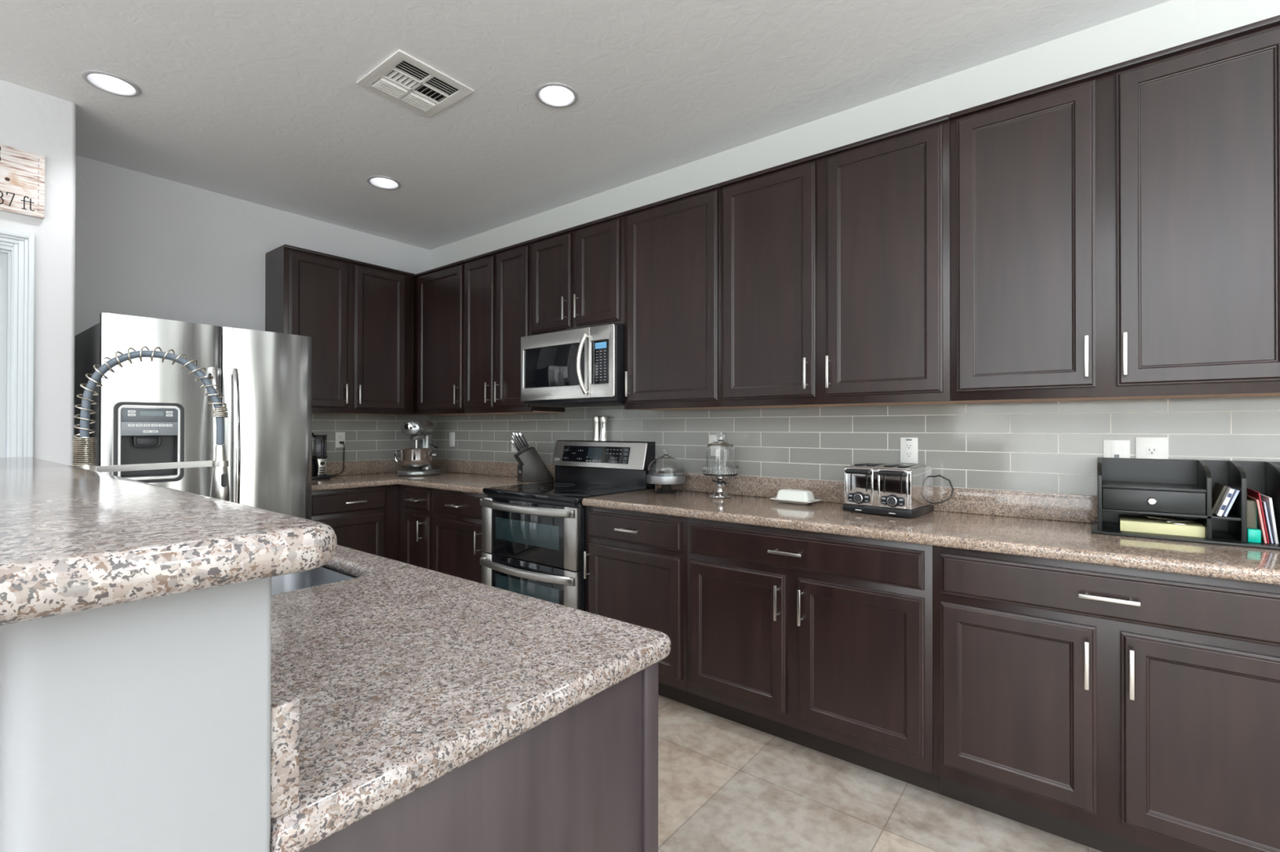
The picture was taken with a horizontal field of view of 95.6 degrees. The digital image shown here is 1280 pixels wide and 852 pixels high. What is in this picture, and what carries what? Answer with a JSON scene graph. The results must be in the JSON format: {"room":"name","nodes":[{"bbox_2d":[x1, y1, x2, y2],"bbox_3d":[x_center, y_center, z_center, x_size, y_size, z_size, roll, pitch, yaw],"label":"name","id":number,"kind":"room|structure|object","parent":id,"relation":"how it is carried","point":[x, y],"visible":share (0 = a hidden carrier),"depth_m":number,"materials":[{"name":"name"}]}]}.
{"room":"kitchen","nodes":[
{"label":"kitchen","id":0,"kind":"room"},
{"bbox_2d":[0,80,75,466],"bbox_3d":[-4.489,-0.121,0.946,0.800,2.765,5.050,0,0,38],"label":"wall","id":1,"kind":"structure","parent":0,"point":[32,121],"depth_m":2.62,"materials":[{"name":"white paint"}]},
{"bbox_2d":[0,252,7,457],"bbox_3d":[-3.020,0.250,2.241,0.044,2.022,0.790,0,0,38],"label":"door","id":2,"kind":"structure","parent":1,"relation":"in","point":[3,256],"depth_m":2.53,"materials":[{"name":"grey paint"}]},
{"bbox_2d":[0,229,34,457],"bbox_3d":[-3.027,0.212,2.237,0.138,2.114,0.939,0,0,38],"label":"trim","id":3,"kind":"structure","parent":1,"relation":"attached to","point":[19,247],"depth_m":2.54,"materials":[{"name":"grey paint"}]},
{"bbox_2d":[0,144,44,218],"bbox_3d":[-2.914,-1.070,2.285,0.022,0.280,0.795,0,0,38],"label":"wall sign","id":4,"kind":"object","parent":1,"relation":"attached to","point":[22,172],"visible":1,"depth_m":2.54,"materials":[{"name":"white wood"}]},
{"bbox_2d":[0,577,271,851],"bbox_3d":[-1.104,0.696,1.020,1.865,1.138,0.160,0,0,38],"label":"wall","id":5,"kind":"structure","parent":0,"point":[144,726],"depth_m":0.44,"materials":[{"name":"grey paint"}]},
{"bbox_2d":[0,457,337,626],"bbox_3d":[-1.190,0.107,0.915,1.962,0.038,0.525,0,0,38],"label":"bar","id":6,"kind":"object","parent":5,"relation":"on","point":[73,540],"visible":1,"depth_m":0.46,"materials":[{"name":"stone"}]},
{"bbox_2d":[75,155,430,416],"bbox_3d":[-2.507,-0.105,4.030,0.100,2.765,2.250,0,0,38],"label":"wall","id":7,"kind":"structure","parent":0,"point":[147,246],"depth_m":3.57,"materials":[{"name":"white paint"}]},
{"bbox_2d":[265,244,414,415],"bbox_3d":[-2.111,-0.627,4.163,0.360,1.078,0.907,0,0,38],"label":"upper cabinet","id":8,"kind":"object","parent":7,"relation":"attached to","point":[357,316],"visible":0.98,"depth_m":4.06,"materials":[{"name":"brown wood"}]},
{"bbox_2d":[311,413,429,462],"bbox_3d":[-2.158,0.089,4.386,0.008,0.351,1.242,0,0,38],"label":"tile backsplash","id":9,"kind":"structure","parent":7,"relation":"attached to","point":[367,437],"depth_m":4.44,"materials":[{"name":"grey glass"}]},
{"bbox_2d":[335,431,345,447],"bbox_3d":[-2.220,0.102,4.295,0.007,0.114,0.070,0,0,38],"label":"wall outlet","id":10,"kind":"object","parent":9,"relation":"attached to","point":[340,437],"visible":1,"depth_m":4.29,"materials":[{"name":"white plastic"}]},
{"bbox_2d":[0,0,1171,250],"bbox_3d":[-1.010,-1.516,-0.289,7.800,0.020,7.400,0,0,38],"label":"ceiling","id":11,"kind":"structure","parent":0,"point":[261,102],"depth_m":2.49,"materials":[{"name":"white paint"}]},
{"bbox_2d":[81,70,141,97],"bbox_3d":[-2.304,-1.551,2.530,0.192,0.126,0.192,0,0,38],"label":"recessed light","id":12,"kind":"object","parent":11,"relation":"in","point":[105,82],"visible":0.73,"depth_m":2.56,"materials":[{"name":"grey"}]},
{"bbox_2d":[366,175,400,189],"bbox_3d":[-1.563,-1.545,3.544,0.192,0.126,0.192,0,0,38],"label":"recessed light","id":13,"kind":"object","parent":11,"relation":"in","point":[378,181],"visible":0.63,"depth_m":3.59,"materials":[{"name":"grey glass"}]},
{"bbox_2d":[355,49,474,117],"bbox_3d":[-0.984,-1.512,2.546,0.354,0.068,0.354,0,0,38],"label":"ceiling vent","id":14,"kind":"object","parent":11,"relation":"in","point":[402,78],"visible":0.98,"depth_m":2.54,"materials":[{"name":"white metal"}]},
{"bbox_2d":[535,82,577,107],"bbox_3d":[-0.375,-1.548,2.616,0.192,0.126,0.192,0,0,38],"label":"recessed light","id":15,"kind":"object","parent":11,"relation":"in","point":[553,95],"visible":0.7,"depth_m":2.66,"materials":[{"name":"white"}]},
{"bbox_2d":[430,0,1279,488],"bbox_3d":[1.246,-0.107,2.573,7.800,2.765,0.100,0,0,38],"label":"wall","id":16,"kind":"structure","parent":0,"point":[1173,23],"depth_m":2.53,"materials":[{"name":"white paint"}]},
{"bbox_2d":[398,260,496,416],"bbox_3d":[-1.519,-0.625,4.458,0.926,1.078,0.360,0,0,38],"label":"upper cabinet","id":17,"kind":"object","parent":16,"relation":"attached to","point":[438,292],"visible":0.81,"depth_m":4.24,"materials":[{"name":"brown wood"}]},
{"bbox_2d":[463,240,564,414],"bbox_3d":[-0.881,-0.627,3.956,0.694,1.078,0.360,0,0,38],"label":"upper cabinet","id":18,"kind":"object","parent":16,"relation":"attached to","point":[498,282],"visible":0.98,"depth_m":3.82,"materials":[{"name":"brown wood"}]},
{"bbox_2d":[529,212,624,335],"bbox_3d":[-0.307,-0.861,3.506,0.763,0.613,0.360,0,0,38],"label":"upper cabinet","id":19,"kind":"object","parent":16,"relation":"attached to","point":[578,272],"visible":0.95,"depth_m":3.36,"materials":[{"name":"brown wood"}]},
{"bbox_2d":[520,323,624,407],"bbox_3d":[-0.335,-0.337,3.468,0.760,0.432,0.448,0,0,38],"label":"microwave","id":20,"kind":"object","parent":19,"relation":"attached to","point":[582,367],"visible":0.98,"depth_m":3.30,"materials":[{"name":"silver metal"}]},
{"bbox_2d":[623,183,749,410],"bbox_3d":[0.230,-0.630,3.082,0.604,1.078,0.360,0,0,38],"label":"upper cabinet","id":21,"kind":"object","parent":16,"relation":"attached to","point":[673,245],"visible":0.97,"depth_m":2.95,"materials":[{"name":"brown wood"}]},
{"bbox_2d":[720,114,963,408],"bbox_3d":[0.857,-0.631,2.589,0.989,1.078,0.360,0,0,38],"label":"upper cabinet","id":22,"kind":"object","parent":16,"relation":"attached to","point":[835,263],"visible":0.98,"depth_m":2.42,"materials":[{"name":"brown wood"}]},
{"bbox_2d":[429,396,1279,495],"bbox_3d":[0.426,0.063,3.148,5.600,0.396,0.008,0,0,38],"label":"tile backsplash","id":23,"kind":"structure","parent":16,"relation":"attached to","point":[1055,447],"depth_m":2.47,"materials":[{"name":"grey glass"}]},
{"bbox_2d":[448,432,454,446],"bbox_3d":[-1.512,0.108,4.663,0.070,0.114,0.007,0,0,38],"label":"wall outlet","id":24,"kind":"object","parent":23,"relation":"attached to","point":[451,442],"visible":1,"depth_m":4.66,"materials":[{"name":"white plastic"}]},
{"bbox_2d":[511,437,517,452],"bbox_3d":[-0.905,0.130,4.186,0.070,0.114,0.007,0,0,38],"label":"wall outlet","id":25,"kind":"object","parent":23,"relation":"attached to","point":[513,449],"visible":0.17,"depth_m":4.19,"materials":[{"name":"white plastic"}]},
{"bbox_2d":[709,435,717,443],"bbox_3d":[0.407,0.105,3.153,0.070,0.114,0.007,0,0,38],"label":"wall outlet","id":26,"kind":"object","parent":23,"relation":"attached to","point":[712,437],"visible":0.2,"depth_m":3.16,"materials":[{"name":"white plastic"}]},
{"bbox_2d":[900,437,918,463],"bbox_3d":[1.181,0.107,2.545,0.072,0.113,0.007,0,0,38],"label":"wall outlet","id":27,"kind":"object","parent":23,"relation":"attached to","point":[908,446],"visible":1,"depth_m":2.54,"materials":[{"name":"white plastic"}]},
{"bbox_2d":[904,451,912,457],"bbox_3d":[1.179,0.125,2.543,0.033,0.028,0.001,0,0,38],"label":"socket","id":28,"kind":"object","parent":27,"relation":"attached to","point":[907,454],"depth_m":2.54,"materials":[{"name":"white plastic"}]},
{"bbox_2d":[904,443,912,449],"bbox_3d":[1.179,0.089,2.543,0.033,0.028,0.001,0,0,38],"label":"socket","id":29,"kind":"object","parent":27,"relation":"attached to","point":[907,446],"depth_m":2.54,"materials":[{"name":"white plastic"}]},
{"bbox_2d":[1102,440,1130,457],"bbox_3d":[1.734,0.107,2.109,0.076,0.114,0.008,0,0,38],"label":"wall outlet","id":30,"kind":"object","parent":23,"relation":"attached to","point":[1112,448],"visible":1,"depth_m":2.11,"materials":[{"name":"white plastic"}]},
{"bbox_2d":[1135,436,1168,459],"bbox_3d":[1.809,0.107,2.050,0.088,0.136,0.007,0,0,38],"label":"wall outlet","id":31,"kind":"object","parent":23,"relation":"attached to","point":[1145,447],"visible":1,"depth_m":2.05,"materials":[{"name":"white plastic"}]},
{"bbox_2d":[1145,447,1158,454],"bbox_3d":[1.808,0.088,2.048,0.033,0.028,0.001,0,0,38],"label":"socket","id":32,"kind":"object","parent":31,"relation":"attached to","point":[1148,451],"depth_m":2.05,"materials":[{"name":"white plastic"}]},
{"bbox_2d":[949,14,1279,403],"bbox_3d":[1.607,-0.633,1.998,0.919,1.078,0.360,0,0,38],"label":"upper cabinet","id":33,"kind":"object","parent":16,"relation":"attached to","point":[1115,228],"visible":1,"depth_m":1.85,"materials":[{"name":"brown wood"}]},
{"bbox_2d":[657,695,1102,851],"bbox_3d":[-1.013,1.289,-0.302,7.800,0.060,7.400,0,0,38],"label":"floor","id":34,"kind":"structure","parent":0,"point":[725,785],"depth_m":1.95,"materials":[{"name":"tile"}]},
{"bbox_2d":[74,312,311,519],"bbox_3d":[-2.474,0.377,3.246,0.861,1.795,0.914,0,0,38],"label":"refrigerator","id":35,"kind":"object","parent":34,"relation":"on","point":[148,411],"visible":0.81,"depth_m":2.99,"materials":[{"name":"grey metal"}]},
{"bbox_2d":[128,411,171,431],"bbox_3d":[-2.359,-0.021,2.797,0.003,0.098,0.161,0,0,38],"label":"control panel","id":36,"kind":"object","parent":35,"relation":"on","point":[139,421],"depth_m":2.80,"materials":[{"name":"grey plastic"}]},
{"bbox_2d":[311,484,399,561],"bbox_3d":[-2.079,0.840,3.952,0.664,0.876,0.613,0,0,38],"label":"base cabinet","id":37,"kind":"object","parent":34,"relation":"on","point":[364,519],"visible":0.4,"depth_m":3.82,"materials":[{"name":"brown wood"}]},
{"bbox_2d":[399,484,433,570],"bbox_3d":[-1.576,0.842,4.301,1.024,0.876,0.664,0,0,38],"label":"base cabinet","id":38,"kind":"object","parent":34,"relation":"on","point":[415,503],"visible":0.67,"depth_m":3.86,"materials":[{"name":"brown wood"}]},
{"bbox_2d":[311,457,555,494],"bbox_3d":[-1.518,0.333,3.902,1.612,0.140,1.225,0,0,38],"label":"countertop","id":39,"kind":"structure","parent":38,"relation":"on","point":[455,475],"depth_m":4.20,"materials":[{"name":"brown stone"}]},
{"bbox_2d":[311,431,330,479],"bbox_3d":[-2.262,0.202,4.004,0.205,0.322,0.164,0,0,38],"label":"coffee maker","id":40,"kind":"object","parent":39,"relation":"on","point":[319,455],"visible":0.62,"depth_m":4.00,"materials":[{"name":"black plastic"}]},
{"bbox_2d":[329,441,344,475],"bbox_3d":[-2.236,0.238,4.213,0.034,0.251,0.192,0,0,24],"label":"power cord","id":41,"kind":"object","parent":40,"relation":"attached to","point":[340,442],"visible":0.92,"depth_m":4.29,"materials":[{"name":"black plastic"}]},
{"bbox_2d":[394,419,440,475],"bbox_3d":[-1.672,0.157,4.371,0.315,0.413,0.371,0,0,0],"label":"stand mixer","id":42,"kind":"object","parent":39,"relation":"on","point":[418,460],"visible":1,"depth_m":4.25,"materials":[{"name":"silver metal"}]},
{"bbox_2d":[394,448,437,468],"bbox_3d":[-1.666,0.241,4.340,0.276,0.146,0.258,0,0,38],"label":"bowl","id":43,"kind":"object","parent":42,"relation":"on","point":[411,458],"depth_m":4.24,"materials":[{"name":"silver metal"}]},
{"bbox_2d":[513,446,553,482],"bbox_3d":[-0.702,0.251,3.832,0.242,0.227,0.104,0,0,-30],"label":"knife block","id":44,"kind":"object","parent":39,"relation":"on","point":[531,468],"visible":0.98,"depth_m":3.78,"materials":[{"name":"black wood"}]},
{"bbox_2d":[510,439,520,452],"bbox_3d":[-0.817,0.130,3.814,0.068,0.089,0.017,0,0,-30],"label":"kitchen knife","id":45,"kind":"object","parent":44,"relation":"in","point":[512,441],"visible":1,"depth_m":3.81,"materials":[{"name":"silver metal"}]},
{"bbox_2d":[511,435,522,450],"bbox_3d":[-0.804,0.108,3.799,0.081,0.108,0.017,0,0,-30],"label":"kitchen knife","id":46,"kind":"object","parent":44,"relation":"in","point":[512,436],"visible":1,"depth_m":3.79,"materials":[{"name":"silver metal"}]},
{"bbox_2d":[511,431,524,449],"bbox_3d":[-0.792,0.096,3.782,0.089,0.120,0.017,0,0,-30],"label":"kitchen knife","id":47,"kind":"object","parent":44,"relation":"in","point":[513,433],"visible":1,"depth_m":3.77,"materials":[{"name":"silver metal"}]},
{"bbox_2d":[514,431,526,448],"bbox_3d":[-0.773,0.094,3.769,0.084,0.113,0.017,0,0,-30],"label":"kitchen knife","id":48,"kind":"object","parent":44,"relation":"in","point":[518,437],"visible":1,"depth_m":3.76,"materials":[{"name":"silver metal"}]},
{"bbox_2d":[518,431,530,448],"bbox_3d":[-0.751,0.090,3.758,0.081,0.108,0.017,0,0,-30],"label":"kitchen knife","id":49,"kind":"object","parent":44,"relation":"in","point":[521,435],"visible":1,"depth_m":3.75,"materials":[{"name":"silver metal"}]},
{"bbox_2d":[432,488,487,583],"bbox_3d":[-0.942,0.841,3.802,0.587,0.876,0.664,0,0,38],"label":"base cabinet","id":50,"kind":"object","parent":34,"relation":"on","point":[457,551],"visible":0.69,"depth_m":3.58,"materials":[{"name":"brown wood"}]},
{"bbox_2d":[300,565,658,851],"bbox_3d":[-0.866,0.829,1.331,1.854,0.876,0.622,0,0,38],"label":"base cabinet","id":51,"kind":"object","parent":34,"relation":"on","point":[584,779],"visible":0.18,"depth_m":0.79,"materials":[{"name":"brown wood"}]},
{"bbox_2d":[270,544,671,851],"bbox_3d":[-0.881,0.322,1.339,1.922,0.138,0.615,0,0,38],"label":"countertop","id":52,"kind":"structure","parent":51,"relation":"on","point":[393,677],"depth_m":0.82,"materials":[{"name":"stone"}]},
{"bbox_2d":[71,346,230,501],"bbox_3d":[-1.331,0.067,1.577,0.348,0.572,0.115,0,0,-28],"label":"spring faucet","id":53,"kind":"object","parent":52,"relation":"on","point":[83,447],"visible":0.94,"depth_m":1.59,"materials":[{"name":"silver metal"}]},
{"bbox_2d":[271,566,353,595],"bbox_3d":[-1.072,0.490,1.514,0.838,0.197,0.388,0,0,38],"label":"sink","id":54,"kind":"object","parent":52,"relation":"in","point":[320,575],"visible":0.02,"depth_m":1.61,"materials":[{"name":"silver metal"}]},
{"bbox_2d":[480,440,655,611],"bbox_3d":[-0.429,0.684,3.354,0.764,1.186,0.717,0,0,38],"label":"oven range","id":55,"kind":"object","parent":34,"relation":"on","point":[534,535],"visible":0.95,"depth_m":3.17,"materials":[{"name":"silver metal"}]},
{"bbox_2d":[482,481,646,503],"bbox_3d":[-0.438,0.374,3.344,0.764,0.030,0.575,0,0,38],"label":"cooktop","id":56,"kind":"object","parent":55,"relation":"in","point":[548,492],"depth_m":3.24,"materials":[{"name":"black glass"}]},
{"bbox_2d":[593,416,599,440],"bbox_3d":[-0.271,0.015,3.643,0.047,0.154,0.047,0,0,38],"label":"pepper mill","id":57,"kind":"object","parent":55,"relation":"on","point":[596,419],"visible":0.97,"depth_m":3.62,"materials":[{"name":"silver metal"}]},
{"bbox_2d":[600,416,607,440],"bbox_3d":[-0.227,0.015,3.609,0.047,0.154,0.047,0,0,38],"label":"pepper mill","id":58,"kind":"object","parent":55,"relation":"on","point":[603,420],"visible":0.98,"depth_m":3.59,"materials":[{"name":"silver metal"}]},
{"bbox_2d":[583,506,697,708],"bbox_3d":[0.137,0.838,2.953,0.612,0.876,0.664,0,0,38],"label":"base cabinet","id":59,"kind":"object","parent":34,"relation":"on","point":[635,563],"visible":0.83,"depth_m":2.67,"materials":[{"name":"brown wood"}]},
{"bbox_2d":[687,517,938,793],"bbox_3d":[0.764,0.836,2.459,0.982,0.876,0.664,0,0,38],"label":"base cabinet","id":60,"kind":"object","parent":34,"relation":"on","point":[822,642],"visible":0.94,"depth_m":2.17,"materials":[{"name":"brown wood"}]},
{"bbox_2d":[582,472,1279,585],"bbox_3d":[1.165,0.327,2.158,3.214,0.140,0.648,0,0,38],"label":"countertop","id":61,"kind":"structure","parent":60,"relation":"on","point":[1047,526],"depth_m":2.17,"materials":[{"name":"brown stone"}]},
{"bbox_2d":[646,448,684,493],"bbox_3d":[0.142,0.244,3.166,0.210,0.237,0.210,0,0,38],"label":"cake dome","id":62,"kind":"object","parent":61,"relation":"on","point":[665,470],"visible":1,"depth_m":3.09,"materials":[{"name":"clear glass"}]},
{"bbox_2d":[702,432,738,497],"bbox_3d":[0.409,0.197,2.956,0.187,0.328,0.187,0,0,38],"label":"glass cloche","id":63,"kind":"object","parent":61,"relation":"on","point":[719,454],"visible":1,"depth_m":2.90,"materials":[{"name":"clear glass"}]},
{"bbox_2d":[769,488,821,504],"bbox_3d":[0.728,0.329,2.723,0.212,0.063,0.124,0,0,42],"label":"butter dish","id":64,"kind":"object","parent":61,"relation":"on","point":[796,496],"visible":1,"depth_m":2.69,"materials":[{"name":"white ceramic"}]},
{"bbox_2d":[769,497,821,504],"bbox_3d":[0.728,0.351,2.723,0.212,0.018,0.124,0,0,42],"label":"tray","id":65,"kind":"object","parent":64,"relation":"on","point":[797,500],"depth_m":2.68,"materials":[{"name":"white ceramic"}]},
{"bbox_2d":[842,462,933,517],"bbox_3d":[1.031,0.258,2.418,0.280,0.195,0.272,0,0,45],"label":"toaster","id":66,"kind":"object","parent":61,"relation":"on","point":[905,491],"visible":1,"depth_m":2.33,"materials":[{"name":"silver metal"}]},
{"bbox_2d":[933,475,953,504],"bbox_3d":[1.256,0.267,2.426,0.099,0.124,0.022,0,0,22],"label":"power cord","id":67,"kind":"object","parent":66,"relation":"attached to","point":[949,498],"visible":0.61,"depth_m":2.41,"materials":[{"name":"black plastic"}]},
{"bbox_2d":[1091,457,1279,550],"bbox_3d":[1.874,0.236,1.812,0.732,0.244,0.268,0,0,38],"label":"desk organizer","id":68,"kind":"object","parent":61,"relation":"on","point":[1182,489],"visible":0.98,"depth_m":1.89,"materials":[{"name":"black wood"}]},
{"bbox_2d":[1102,480,1206,493],"bbox_3d":[1.717,0.203,1.954,0.252,0.009,0.224,0,0,38],"label":"shelf","id":69,"kind":"object","parent":68,"relation":"attached to","point":[1108,486],"depth_m":1.91,"materials":[{"name":"black wood"}]},
{"bbox_2d":[1118,515,1205,537],"bbox_3d":[1.729,0.332,1.931,0.204,0.034,0.166,0,0,38],"label":"paper stack","id":70,"kind":"object","parent":68,"relation":"in","point":[1126,523],"visible":0.98,"depth_m":1.88,"materials":[{"name":"beige paper"}]},
{"bbox_2d":[1139,514,1187,522],"bbox_3d":[1.735,0.304,1.925,0.110,0.017,0.075,0,0,21],"label":"notepad","id":71,"kind":"object","parent":70,"relation":"on","point":[1157,517],"visible":0.79,"depth_m":1.91,"materials":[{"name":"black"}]},
{"bbox_2d":[1166,520,1194,523],"bbox_3d":[1.735,0.306,1.860,0.081,0.012,0.015,0,0,4],"label":"pen","id":72,"kind":"object","parent":70,"relation":"on","point":[1175,521],"visible":1,"depth_m":1.86,"materials":[{"name":"silver metal"}]},
{"bbox_2d":[1102,504,1240,520],"bbox_3d":[1.747,0.282,1.931,0.326,0.008,0.224,0,0,38],"label":"shelf","id":73,"kind":"object","parent":68,"relation":"attached to","point":[1233,514],"depth_m":1.84,"materials":[{"name":"black wood"}]},
{"bbox_2d":[1211,482,1226,514],"bbox_3d":[1.854,0.232,1.870,0.038,0.091,0.150,0,0,38],"label":"book","id":74,"kind":"object","parent":68,"relation":"in","point":[1219,489],"visible":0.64,"depth_m":1.83,"materials":[{"name":"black paper"}]},
{"bbox_2d":[1213,486,1235,516],"bbox_3d":[1.844,0.234,1.841,0.039,0.086,0.187,0,0,38],"label":"book","id":75,"kind":"object","parent":68,"relation":"in","point":[1228,492],"visible":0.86,"depth_m":1.77,"materials":[{"name":"white paper"}]},
{"bbox_2d":[1220,504,1226,510],"bbox_3d":[1.782,0.249,1.771,0.013,0.018,0.001,0,0,38],"label":"print","id":76,"kind":"object","parent":75,"relation":"attached to","point":[1223,507],"depth_m":1.77,"materials":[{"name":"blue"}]},
{"bbox_2d":[1222,485,1239,516],"bbox_3d":[1.852,0.235,1.834,0.036,0.084,0.189,0,0,38],"label":"book","id":77,"kind":"object","parent":68,"relation":"in","point":[1236,492],"visible":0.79,"depth_m":1.76,"materials":[{"name":"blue paper"}]},
{"bbox_2d":[1247,497,1257,528],"bbox_3d":[1.891,0.265,1.792,0.002,0.086,0.125,0,0,38],"label":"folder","id":78,"kind":"object","parent":68,"relation":"in","point":[1247,498],"visible":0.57,"depth_m":1.74,"materials":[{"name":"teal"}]},
{"bbox_2d":[1246,528,1261,542],"bbox_3d":[1.849,0.328,1.751,0.028,0.039,0.062,0,0,38],"label":"box","id":79,"kind":"object","parent":68,"relation":"in","point":[1253,535],"visible":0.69,"depth_m":1.73,"materials":[{"name":"teal plastic"}]},
{"bbox_2d":[1246,499,1256,528],"bbox_3d":[1.854,0.267,1.763,0.020,0.082,0.047,0,0,38],"label":"book","id":80,"kind":"object","parent":79,"relation":"in","point":[1251,504],"visible":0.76,"depth_m":1.75,"materials":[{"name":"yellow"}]},
{"bbox_2d":[1246,494,1266,543],"bbox_3d":[1.902,0.284,1.792,0.021,0.128,0.172,0,0,38],"label":"envelope","id":81,"kind":"object","parent":68,"relation":"in","point":[1260,521],"visible":0.5,"depth_m":1.73,"materials":[{"name":"pink paper"}]},
{"bbox_2d":[1246,488,1269,543],"bbox_3d":[1.909,0.273,1.794,0.022,0.149,0.180,0,0,38],"label":"folder","id":82,"kind":"object","parent":68,"relation":"in","point":[1254,494],"visible":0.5,"depth_m":1.73,"materials":[{"name":"red plastic"}]},
{"bbox_2d":[1261,500,1273,543],"bbox_3d":[1.915,0.287,1.785,0.019,0.121,0.168,0,0,38],"label":"envelope","id":83,"kind":"object","parent":68,"relation":"in","point":[1264,504],"visible":0.36,"depth_m":1.72,"materials":[{"name":"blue paper"}]},
{"bbox_2d":[1259,493,1278,543],"bbox_3d":[1.923,0.280,1.778,0.019,0.135,0.168,0,0,38],"label":"envelope","id":84,"kind":"object","parent":68,"relation":"in","point":[1268,500],"visible":0.43,"depth_m":1.72,"materials":[{"name":"white paper"}]},
{"bbox_2d":[933,546,1279,851],"bbox_3d":[1.511,0.834,1.871,0.918,0.876,0.664,0,0,38],"label":"base cabinet","id":85,"kind":"object","parent":34,"relation":"on","point":[1104,708],"visible":0.98,"depth_m":1.65,"materials":[{"name":"brown wood"}]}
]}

